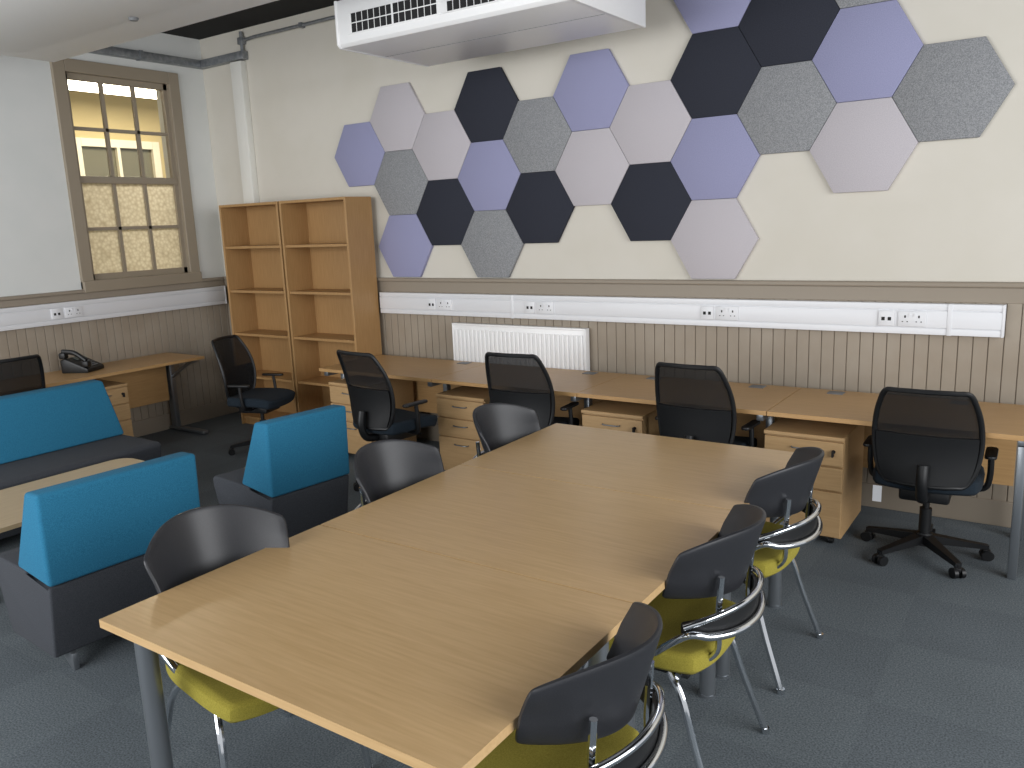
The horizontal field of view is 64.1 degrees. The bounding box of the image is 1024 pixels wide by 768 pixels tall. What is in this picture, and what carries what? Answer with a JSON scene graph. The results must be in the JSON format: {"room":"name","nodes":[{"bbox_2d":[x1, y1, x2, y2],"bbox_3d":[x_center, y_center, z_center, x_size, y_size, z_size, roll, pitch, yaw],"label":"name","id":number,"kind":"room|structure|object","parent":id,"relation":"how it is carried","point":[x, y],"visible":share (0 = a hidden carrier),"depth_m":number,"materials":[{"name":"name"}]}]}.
{"room":"open-plan office","nodes":[
{"label":"open-plan office","id":0,"kind":"room"},
{"bbox_2d":[0,33,224,296],"bbox_3d":[-5.311,-0.705,4.889,0.300,3.710,8.184,5,14,34],"label":"wall","id":1,"kind":"structure","parent":0,"point":[38,254],"depth_m":6.71,"materials":[{"name":"white paint"}]},
{"bbox_2d":[0,277,223,307],"bbox_3d":[-5.164,-0.279,4.857,0.045,0.085,8.139,5,14,34],"label":"trim","id":2,"kind":"structure","parent":1,"relation":"attached to","point":[51,297],"depth_m":7.00,"materials":[{"name":"brown paint"}]},
{"bbox_2d":[0,286,226,330],"bbox_3d":[-4.431,-0.375,5.870,0.072,0.178,5.604,5,14,34],"label":"cable trunking","id":3,"kind":"object","parent":1,"relation":"attached to","point":[21,317],"visible":1,"depth_m":7.12,"materials":[{"name":"white plastic"}]},
{"bbox_2d":[0,280,229,421],"bbox_3d":[-5.141,0.362,5.002,0.020,1.360,8.164,5,14,34],"label":"wall paneling","id":4,"kind":"structure","parent":1,"relation":"attached to","point":[190,331],"depth_m":7.55,"materials":[{"name":"brown paint"}]},
{"bbox_2d":[49,58,201,292],"bbox_3d":[-3.422,-1.830,7.307,0.150,1.920,1.160,5,14,34],"label":"window","id":5,"kind":"structure","parent":1,"relation":"in","point":[71,69],"depth_m":7.27,"materials":[{"name":"brown paint"}]},
{"bbox_2d":[67,79,171,177],"bbox_3d":[-3.456,-2.244,7.237,0.004,0.820,0.940,5,14,34],"label":"window","id":6,"kind":"structure","parent":5,"relation":"attached to","point":[85,100],"depth_m":7.22,"materials":[{"name":"clear glass"}]},
{"bbox_2d":[82,183,181,273],"bbox_3d":[-3.422,-1.401,7.405,0.001,0.820,0.940,5,14,34],"label":"window","id":7,"kind":"structure","parent":5,"relation":"attached to","point":[98,198],"depth_m":7.38,"materials":[{"name":"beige glass"}]},
{"bbox_2d":[89,46,247,69],"bbox_3d":[-3.201,-2.833,6.840,0.679,0.080,1.882,5,14,34],"label":"steel trunking","id":8,"kind":"object","parent":1,"relation":"attached to","point":[138,55],"visible":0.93,"depth_m":7.40,"materials":[{"name":"grey metal"}]},
{"bbox_2d":[132,400,238,436],"bbox_3d":[-5.103,0.957,5.111,0.015,0.150,8.164,5,14,34],"label":"baseboard","id":9,"kind":"structure","parent":1,"relation":"attached to","point":[159,423],"depth_m":7.90,"materials":[{"name":"brown paint"}]},
{"bbox_2d":[161,0,339,39],"bbox_3d":[-1.326,-2.225,1.956,9.920,0.100,8.484,5,14,34],"label":"ceiling","id":10,"kind":"structure","parent":0,"point":[279,9],"depth_m":7.03,"materials":[{"name":"black paint"}]},
{"bbox_2d":[0,0,276,61],"bbox_3d":[-1.992,-2.268,4.031,4.340,0.575,1.600,5,14,34],"label":"raft","id":11,"kind":"object","parent":10,"relation":"hanging from","point":[43,30],"visible":1,"depth_m":4.80,"materials":[{"name":"white paint"}]},
{"bbox_2d":[334,0,645,66],"bbox_3d":[-0.162,-2.439,4.872,1.680,0.713,0.871,5,14,34],"label":"air conditioner","id":12,"kind":"object","parent":10,"relation":"hanging from","point":[426,33],"visible":1,"depth_m":4.78,"materials":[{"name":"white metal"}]},
{"bbox_2d":[347,0,440,34],"bbox_3d":[-0.701,-2.164,4.775,0.720,0.126,0.008,5,14,34],"label":"grille","id":13,"kind":"object","parent":12,"relation":"attached to","point":[380,16],"depth_m":4.79,"materials":[{"name":"white metal"}]},
{"bbox_2d":[443,0,502,13],"bbox_3d":[-0.089,-2.107,4.362,0.720,0.126,0.008,5,14,34],"label":"grille","id":14,"kind":"object","parent":12,"relation":"attached to","point":[449,6],"depth_m":4.48,"materials":[{"name":"white metal"}]},
{"bbox_2d":[0,412,1023,767],"bbox_3d":[-1.140,1.450,2.477,9.620,0.100,8.184,5,14,34],"label":"floor","id":15,"kind":"structure","parent":0,"point":[914,665],"depth_m":3.21,"materials":[{"name":"carpet"}]},
{"bbox_2d":[0,354,45,395],"bbox_3d":[-3.704,0.292,5.945,0.621,1.014,0.647,-8,13,-28],"label":"chair","id":16,"kind":"object","parent":15,"relation":"on","point":[24,373],"visible":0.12,"depth_m":5.79,"materials":[{"name":"black fabric"}]},
{"bbox_2d":[0,458,143,532],"bbox_3d":[-2.542,0.810,4.631,0.680,0.421,1.200,5,14,34],"label":"coffee table","id":17,"kind":"object","parent":15,"relation":"on","point":[12,498],"visible":0.2,"depth_m":4.69,"materials":[{"name":"brown wood"}]},
{"bbox_2d":[0,379,160,539],"bbox_3d":[-3.125,0.526,5.183,0.756,0.809,1.506,5,14,34],"label":"sofa","id":18,"kind":"object","parent":15,"relation":"on","point":[50,431],"visible":0.48,"depth_m":5.44,"materials":[{"name":"fabric"}]},
{"bbox_2d":[0,452,199,669],"bbox_3d":[-1.905,0.755,3.790,0.596,0.809,0.706,6,14,37],"label":"sofa","id":19,"kind":"object","parent":15,"relation":"on","point":[78,562],"visible":0.74,"depth_m":3.51,"materials":[{"name":"fabric"}]},
{"bbox_2d":[94,379,133,436],"bbox_3d":[-3.498,0.316,6.795,0.550,0.619,0.426,5,14,34],"label":"drawer pedestal","id":20,"kind":"object","parent":15,"relation":"on","point":[117,392],"visible":0.12,"depth_m":6.75,"materials":[{"name":"brown wood"}]},
{"bbox_2d":[44,352,208,433],"bbox_3d":[-3.495,0.243,6.851,0.580,0.720,1.796,5,14,34],"label":"desk","id":21,"kind":"object","parent":15,"relation":"on","point":[150,379],"visible":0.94,"depth_m":7.35,"materials":[{"name":"brown wood"}]},
{"bbox_2d":[58,349,103,372],"bbox_3d":[-3.569,-0.205,6.774,0.247,0.195,0.230,-1,11,6],"label":"desk phone","id":22,"kind":"object","parent":21,"relation":"on","point":[79,363],"visible":1,"depth_m":6.67,"materials":[{"name":"black plastic"}]},
{"bbox_2d":[211,335,294,455],"bbox_3d":[-2.110,0.083,6.801,0.615,0.964,0.590,8,15,42],"label":"chair","id":23,"kind":"object","parent":15,"relation":"on","point":[236,363],"visible":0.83,"depth_m":6.77,"materials":[{"name":"black plastic"}]},
{"bbox_2d":[219,201,297,423],"bbox_3d":[-2.226,-0.621,7.563,0.800,2.055,0.300,5,14,34],"label":"bookcase","id":24,"kind":"object","parent":15,"relation":"on","point":[251,232],"visible":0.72,"depth_m":7.69,"materials":[{"name":"brown wood"}]},
{"bbox_2d":[144,504,373,767],"bbox_3d":[-0.862,0.894,2.680,0.594,0.890,0.530,8,15,43],"label":"chair","id":25,"kind":"object","parent":15,"relation":"on","point":[196,542],"visible":0.31,"depth_m":2.72,"materials":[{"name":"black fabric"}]},
{"bbox_2d":[213,404,349,537],"bbox_3d":[-1.337,0.536,4.745,0.636,0.819,0.526,8,15,41],"label":"sofa","id":26,"kind":"object","parent":15,"relation":"on","point":[296,469],"visible":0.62,"depth_m":4.51,"materials":[{"name":"fabric"}]},
{"bbox_2d":[279,197,381,412],"bbox_3d":[-1.548,-0.557,7.106,0.800,2.055,0.300,5,14,34],"label":"bookcase","id":27,"kind":"object","parent":15,"relation":"on","point":[328,243],"visible":0.75,"depth_m":7.17,"materials":[{"name":"brown wood"}]},
{"bbox_2d":[99,525,631,767],"bbox_3d":[-0.402,1.010,2.408,1.302,0.730,0.846,5,14,34],"label":"meeting table","id":28,"kind":"object","parent":15,"relation":"on","point":[416,658],"visible":0.91,"depth_m":2.22,"materials":[{"name":"brown wood"}]},
{"bbox_2d":[328,378,416,454],"bbox_3d":[-1.126,0.259,6.600,0.426,0.619,0.550,5,14,34],"label":"drawer pedestal","id":29,"kind":"object","parent":15,"relation":"on","point":[403,389],"visible":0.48,"depth_m":6.45,"materials":[{"name":"brown wood"}]},
{"bbox_2d":[336,350,436,491],"bbox_3d":[-0.856,0.229,5.687,0.647,1.014,0.621,-7,12,-21],"label":"chair","id":30,"kind":"object","parent":15,"relation":"on","point":[375,415],"visible":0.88,"depth_m":5.46,"materials":[{"name":"black plastic"}]},
{"bbox_2d":[354,439,443,509],"bbox_3d":[-0.363,0.717,3.466,0.594,0.890,0.530,6,14,36],"label":"chair","id":31,"kind":"object","parent":15,"relation":"on","point":[382,468],"visible":0.33,"depth_m":3.59,"materials":[{"name":"black plastic"}]},
{"bbox_2d":[319,355,484,412],"bbox_3d":[-0.841,0.211,6.490,1.151,0.734,0.700,5,14,34],"label":"desk","id":32,"kind":"object","parent":15,"relation":"on","point":[421,371],"visible":0.39,"depth_m":6.44,"materials":[{"name":"brown wood"}]},
{"bbox_2d":[436,386,489,469],"bbox_3d":[-0.220,0.345,5.983,0.426,0.619,0.550,5,14,34],"label":"drawer pedestal","id":33,"kind":"object","parent":15,"relation":"on","point":[458,437],"visible":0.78,"depth_m":5.80,"materials":[{"name":"brown wood"}]},
{"bbox_2d":[472,403,540,458],"bbox_3d":[0.099,0.569,4.114,0.594,0.890,0.530,5,14,34],"label":"chair","id":34,"kind":"object","parent":15,"relation":"on","point":[497,425],"visible":0.37,"depth_m":4.24,"materials":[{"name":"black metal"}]},
{"bbox_2d":[321,465,730,728],"bbox_3d":[0.076,0.854,3.095,1.302,0.730,0.846,5,14,34],"label":"meeting table","id":35,"kind":"object","parent":15,"relation":"on","point":[623,546],"visible":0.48,"depth_m":2.94,"materials":[{"name":"brown wood"}]},
{"bbox_2d":[432,364,624,425],"bbox_3d":[0.128,0.303,5.837,1.186,0.734,0.700,5,14,34],"label":"desk","id":36,"kind":"object","parent":15,"relation":"on","point":[567,383],"visible":0.38,"depth_m":5.74,"materials":[{"name":"brown wood"}]},
{"bbox_2d":[485,352,578,428],"bbox_3d":[0.131,0.249,5.385,0.647,1.014,0.621,-10,13,-33],"label":"chair","id":37,"kind":"object","parent":15,"relation":"on","point":[523,380],"visible":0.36,"depth_m":5.11,"materials":[{"name":"black plastic"}]},
{"bbox_2d":[474,602,668,767],"bbox_3d":[0.092,0.976,2.072,0.594,0.890,0.530,6,14,35],"label":"chair","id":38,"kind":"object","parent":15,"relation":"on","point":[578,719],"visible":0.85,"depth_m":1.83,"materials":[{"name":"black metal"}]},
{"bbox_2d":[581,400,659,435],"bbox_3d":[0.764,0.438,5.319,0.426,0.619,0.550,5,14,34],"label":"drawer pedestal","id":39,"kind":"object","parent":15,"relation":"on","point":[605,414],"visible":0.31,"depth_m":5.10,"materials":[{"name":"brown wood"}]},
{"bbox_2d":[461,423,793,679],"bbox_3d":[0.555,0.697,3.782,1.302,0.730,0.846,5,14,34],"label":"meeting table","id":40,"kind":"object","parent":15,"relation":"on","point":[711,474],"visible":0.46,"depth_m":3.65,"materials":[{"name":"brown wood"}]},
{"bbox_2d":[581,504,769,767],"bbox_3d":[0.538,0.825,2.739,0.594,0.890,0.530,5,14,34],"label":"chair","id":41,"kind":"object","parent":15,"relation":"on","point":[699,625],"visible":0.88,"depth_m":2.50,"materials":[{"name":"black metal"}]},
{"bbox_2d":[577,374,800,447],"bbox_3d":[1.113,0.395,5.172,1.191,0.734,0.700,5,14,34],"label":"desk","id":42,"kind":"object","parent":15,"relation":"on","point":[752,401],"visible":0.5,"depth_m":5.08,"materials":[{"name":"brown wood"}]},
{"bbox_2d":[655,362,760,446],"bbox_3d":[1.119,0.332,4.768,0.647,1.014,0.621,-8,13,-26],"label":"chair","id":43,"kind":"object","parent":15,"relation":"on","point":[694,402],"visible":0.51,"depth_m":4.51,"materials":[{"name":"black plastic"}]},
{"bbox_2d":[744,447,824,694],"bbox_3d":[0.963,0.681,3.375,0.594,0.890,0.530,6,14,36],"label":"chair","id":44,"kind":"object","parent":15,"relation":"on","point":[783,493],"visible":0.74,"depth_m":3.12,"materials":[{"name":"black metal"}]},
{"bbox_2d":[764,417,864,542],"bbox_3d":[1.723,0.528,4.672,0.426,0.619,0.550,5,14,34],"label":"drawer pedestal","id":45,"kind":"object","parent":15,"relation":"on","point":[837,486],"visible":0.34,"depth_m":4.44,"materials":[{"name":"brown wood"}]},
{"bbox_2d":[767,388,1023,579],"bbox_3d":[2.122,0.490,4.492,1.241,0.734,0.700,5,14,34],"label":"desk","id":46,"kind":"object","parent":15,"relation":"on","point":[1004,423],"visible":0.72,"depth_m":4.39,"materials":[{"name":"brown wood"}]},
{"bbox_2d":[860,387,998,578],"bbox_3d":[2.144,0.440,4.177,0.644,0.954,0.636,-1,11,8],"label":"chair","id":47,"kind":"object","parent":15,"relation":"on","point":[926,445],"visible":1,"depth_m":4.00,"materials":[{"name":"black plastic"}]},
{"bbox_2d":[200,0,1023,281],"bbox_3d":[1.047,-1.110,5.630,9.920,3.710,0.300,5,14,34],"label":"wall","id":48,"kind":"structure","parent":0,"point":[954,211],"depth_m":5.28,"materials":[{"name":"beige paint"}]},
{"bbox_2d":[230,61,259,203],"bbox_3d":[-2.464,-1.984,7.648,0.150,1.949,0.065,5,14,34],"label":"pipe boxing","id":49,"kind":"object","parent":48,"relation":"attached to","point":[238,69],"visible":0.8,"depth_m":7.55,"materials":[{"name":"white paint"}]},
{"bbox_2d":[237,15,334,50],"bbox_3d":[-1.060,-2.967,6.453,3.410,0.165,0.054,5,14,34],"label":"conduit","id":50,"kind":"object","parent":48,"relation":"attached to","point":[241,40],"visible":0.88,"depth_m":7.09,"materials":[{"name":"metal"}]},
{"bbox_2d":[335,122,384,186],"bbox_3d":[-1.275,-1.922,6.856,0.583,0.507,0.030,5,14,34],"label":"acoustic panel","id":51,"kind":"object","parent":48,"relation":"attached to","point":[359,155],"visible":1,"depth_m":6.84,"materials":[{"name":"purple fabric"}]},
{"bbox_2d":[370,82,425,151],"bbox_3d":[-0.920,-2.137,6.561,0.583,0.507,0.030,5,14,34],"label":"acoustic panel","id":52,"kind":"object","parent":48,"relation":"attached to","point":[397,116],"visible":1,"depth_m":6.54,"materials":[{"name":"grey fabric"}]},
{"bbox_2d":[374,149,427,214],"bbox_3d":[-0.900,-1.639,6.660,0.583,0.507,0.030,5,14,34],"label":"acoustic panel","id":53,"kind":"object","parent":48,"relation":"attached to","point":[401,182],"visible":1,"depth_m":6.64,"materials":[{"name":"grey fabric"}]},
{"bbox_2d":[379,214,433,276],"bbox_3d":[-0.880,-1.141,6.760,0.583,0.507,0.030,5,14,34],"label":"acoustic panel","id":54,"kind":"object","parent":48,"relation":"attached to","point":[405,246],"visible":1,"depth_m":6.74,"materials":[{"name":"purple fabric"}]},
{"bbox_2d":[413,110,470,180],"bbox_3d":[-0.546,-1.853,6.365,0.583,0.507,0.030,5,14,34],"label":"acoustic panel","id":55,"kind":"object","parent":48,"relation":"attached to","point":[441,146],"visible":1,"depth_m":6.35,"materials":[{"name":"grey fabric"}]},
{"bbox_2d":[417,179,473,244],"bbox_3d":[-0.526,-1.356,6.464,0.583,0.507,0.030,5,14,34],"label":"acoustic panel","id":56,"kind":"object","parent":48,"relation":"attached to","point":[445,212],"visible":1,"depth_m":6.45,"materials":[{"name":"grey fabric"}]},
{"bbox_2d":[454,67,518,142],"bbox_3d":[-0.192,-2.068,6.070,0.583,0.507,0.030,5,14,34],"label":"acoustic panel","id":57,"kind":"object","parent":48,"relation":"attached to","point":[487,101],"visible":1,"depth_m":6.05,"materials":[{"name":"grey fabric"}]},
{"bbox_2d":[458,139,520,210],"bbox_3d":[-0.172,-1.570,6.169,0.583,0.507,0.030,5,14,34],"label":"acoustic panel","id":58,"kind":"object","parent":48,"relation":"attached to","point":[489,175],"visible":1,"depth_m":6.15,"materials":[{"name":"purple fabric"}]},
{"bbox_2d":[461,210,524,277],"bbox_3d":[-0.152,-1.073,6.268,0.583,0.507,0.030,5,14,34],"label":"acoustic panel","id":59,"kind":"object","parent":48,"relation":"attached to","point":[492,244],"visible":1,"depth_m":6.25,"materials":[{"name":"grey fabric"}]},
{"bbox_2d":[503,96,571,172],"bbox_3d":[0.182,-1.785,5.874,0.583,0.507,0.030,5,14,34],"label":"acoustic panel","id":60,"kind":"object","parent":48,"relation":"attached to","point":[537,135],"visible":1,"depth_m":5.86,"materials":[{"name":"grey fabric"}]},
{"bbox_2d":[506,171,574,242],"bbox_3d":[0.202,-1.287,5.973,0.583,0.507,0.030,5,14,34],"label":"acoustic panel","id":61,"kind":"object","parent":48,"relation":"attached to","point":[540,209],"visible":1,"depth_m":5.95,"materials":[{"name":"grey fabric"}]},
{"bbox_2d":[553,48,629,131],"bbox_3d":[0.536,-1.999,5.578,0.583,0.507,0.030,5,14,34],"label":"acoustic panel","id":62,"kind":"object","parent":48,"relation":"attached to","point":[591,88],"visible":1,"depth_m":5.56,"materials":[{"name":"purple fabric"}]},
{"bbox_2d":[555,128,629,205],"bbox_3d":[0.556,-1.502,5.678,0.583,0.507,0.030,5,14,34],"label":"acoustic panel","id":63,"kind":"object","parent":48,"relation":"attached to","point":[592,166],"visible":1,"depth_m":5.66,"materials":[{"name":"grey fabric"}]},
{"bbox_2d":[224,276,1023,303],"bbox_3d":[1.091,-0.643,5.492,9.620,0.115,0.045,5,14,34],"label":"trim","id":64,"kind":"structure","parent":48,"relation":"attached to","point":[906,291],"depth_m":5.25,"materials":[{"name":"brown paint"}]},
{"bbox_2d":[226,288,1023,501],"bbox_3d":[1.124,-0.015,5.628,9.620,1.360,0.020,5,14,34],"label":"wall paneling","id":65,"kind":"structure","parent":48,"relation":"attached to","point":[991,369],"depth_m":5.11,"materials":[{"name":"brown paint"}]},
{"bbox_2d":[452,322,589,370],"bbox_3d":[0.058,0.058,6.318,1.220,1.030,0.059,5,14,34],"label":"radiator","id":66,"kind":"object","parent":65,"relation":"attached to","point":[556,347],"visible":0.44,"depth_m":6.16,"materials":[{"name":"white metal"}]},
{"bbox_2d":[610,80,691,164],"bbox_3d":[0.910,-1.716,5.383,0.583,0.507,0.030,5,14,34],"label":"acoustic panel","id":67,"kind":"object","parent":48,"relation":"attached to","point":[651,120],"visible":1,"depth_m":5.37,"materials":[{"name":"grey fabric"}]},
{"bbox_2d":[611,162,691,240],"bbox_3d":[0.930,-1.218,5.482,0.583,0.507,0.030,5,14,34],"label":"acoustic panel","id":68,"kind":"object","parent":48,"relation":"attached to","point":[651,200],"visible":1,"depth_m":5.46,"materials":[{"name":"grey fabric"}]},
{"bbox_2d":[379,292,1006,337],"bbox_3d":[0.778,-0.518,5.696,4.574,0.178,0.072,5,14,34],"label":"cable trunking","id":69,"kind":"object","parent":48,"relation":"attached to","point":[948,319],"visible":1,"depth_m":5.26,"materials":[{"name":"white plastic"}]},
{"bbox_2d":[673,0,750,33],"bbox_3d":[1.244,-2.429,4.988,0.583,0.507,0.030,5,14,34],"label":"acoustic panel","id":70,"kind":"object","parent":48,"relation":"attached to","point":[700,16],"visible":1,"depth_m":5.02,"materials":[{"name":"purple fabric"}]},
{"bbox_2d":[416,424,1012,527],"bbox_3d":[1.152,0.582,5.722,9.585,0.150,0.015,5,14,34],"label":"baseboard","id":71,"kind":"structure","parent":48,"relation":"attached to","point":[964,508],"depth_m":4.77,"materials":[{"name":"brown paint"}]},
{"bbox_2d":[671,198,758,278],"bbox_3d":[1.305,-0.935,5.286,0.583,0.507,0.030,5,14,34],"label":"acoustic panel","id":72,"kind":"object","parent":48,"relation":"attached to","point":[714,238],"visible":1,"depth_m":5.27,"materials":[{"name":"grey fabric"}]},
{"bbox_2d":[671,114,760,199],"bbox_3d":[1.285,-1.433,5.186,0.583,0.507,0.030,5,14,34],"label":"acoustic panel","id":73,"kind":"object","parent":48,"relation":"attached to","point":[715,156],"visible":1,"depth_m":5.17,"materials":[{"name":"purple fabric"}]},
{"bbox_2d":[671,26,761,118],"bbox_3d":[1.264,-1.931,5.087,0.583,0.507,0.030,5,14,34],"label":"acoustic panel","id":74,"kind":"object","parent":48,"relation":"attached to","point":[716,70],"visible":1,"depth_m":5.07,"materials":[{"name":"grey fabric"}]},
{"bbox_2d":[737,60,836,153],"bbox_3d":[1.639,-1.648,4.891,0.583,0.507,0.030,5,14,34],"label":"acoustic panel","id":75,"kind":"object","parent":48,"relation":"attached to","point":[786,107],"visible":1,"depth_m":4.87,"materials":[{"name":"grey fabric"}]},
{"bbox_2d":[739,0,839,66],"bbox_3d":[1.619,-2.145,4.792,0.583,0.507,0.030,5,14,34],"label":"acoustic panel","id":76,"kind":"object","parent":48,"relation":"attached to","point":[778,32],"visible":1,"depth_m":4.80,"materials":[{"name":"grey fabric"}]},
{"bbox_2d":[835,0,890,8],"bbox_3d":[1.973,-2.360,4.497,0.583,0.507,0.030,5,14,34],"label":"acoustic panel","id":77,"kind":"object","parent":48,"relation":"attached to","point":[842,4],"visible":1,"depth_m":4.57,"materials":[{"name":"grey fabric"}]},
{"bbox_2d":[810,97,917,192],"bbox_3d":[2.013,-1.364,4.695,0.583,0.507,0.030,5,14,34],"label":"acoustic panel","id":78,"kind":"object","parent":48,"relation":"attached to","point":[863,145],"visible":1,"depth_m":4.68,"materials":[{"name":"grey fabric"}]},
{"bbox_2d":[812,0,923,102],"bbox_3d":[1.993,-1.862,4.596,0.583,0.507,0.030,5,14,34],"label":"acoustic panel","id":79,"kind":"object","parent":48,"relation":"attached to","point":[867,51],"visible":1,"depth_m":4.58,"materials":[{"name":"purple fabric"}]},
{"bbox_2d":[892,36,1014,141],"bbox_3d":[2.367,-1.579,4.400,0.583,0.507,0.030,5,14,34],"label":"acoustic panel","id":80,"kind":"object","parent":48,"relation":"attached to","point":[951,90],"visible":1,"depth_m":4.38,"materials":[{"name":"grey fabric"}]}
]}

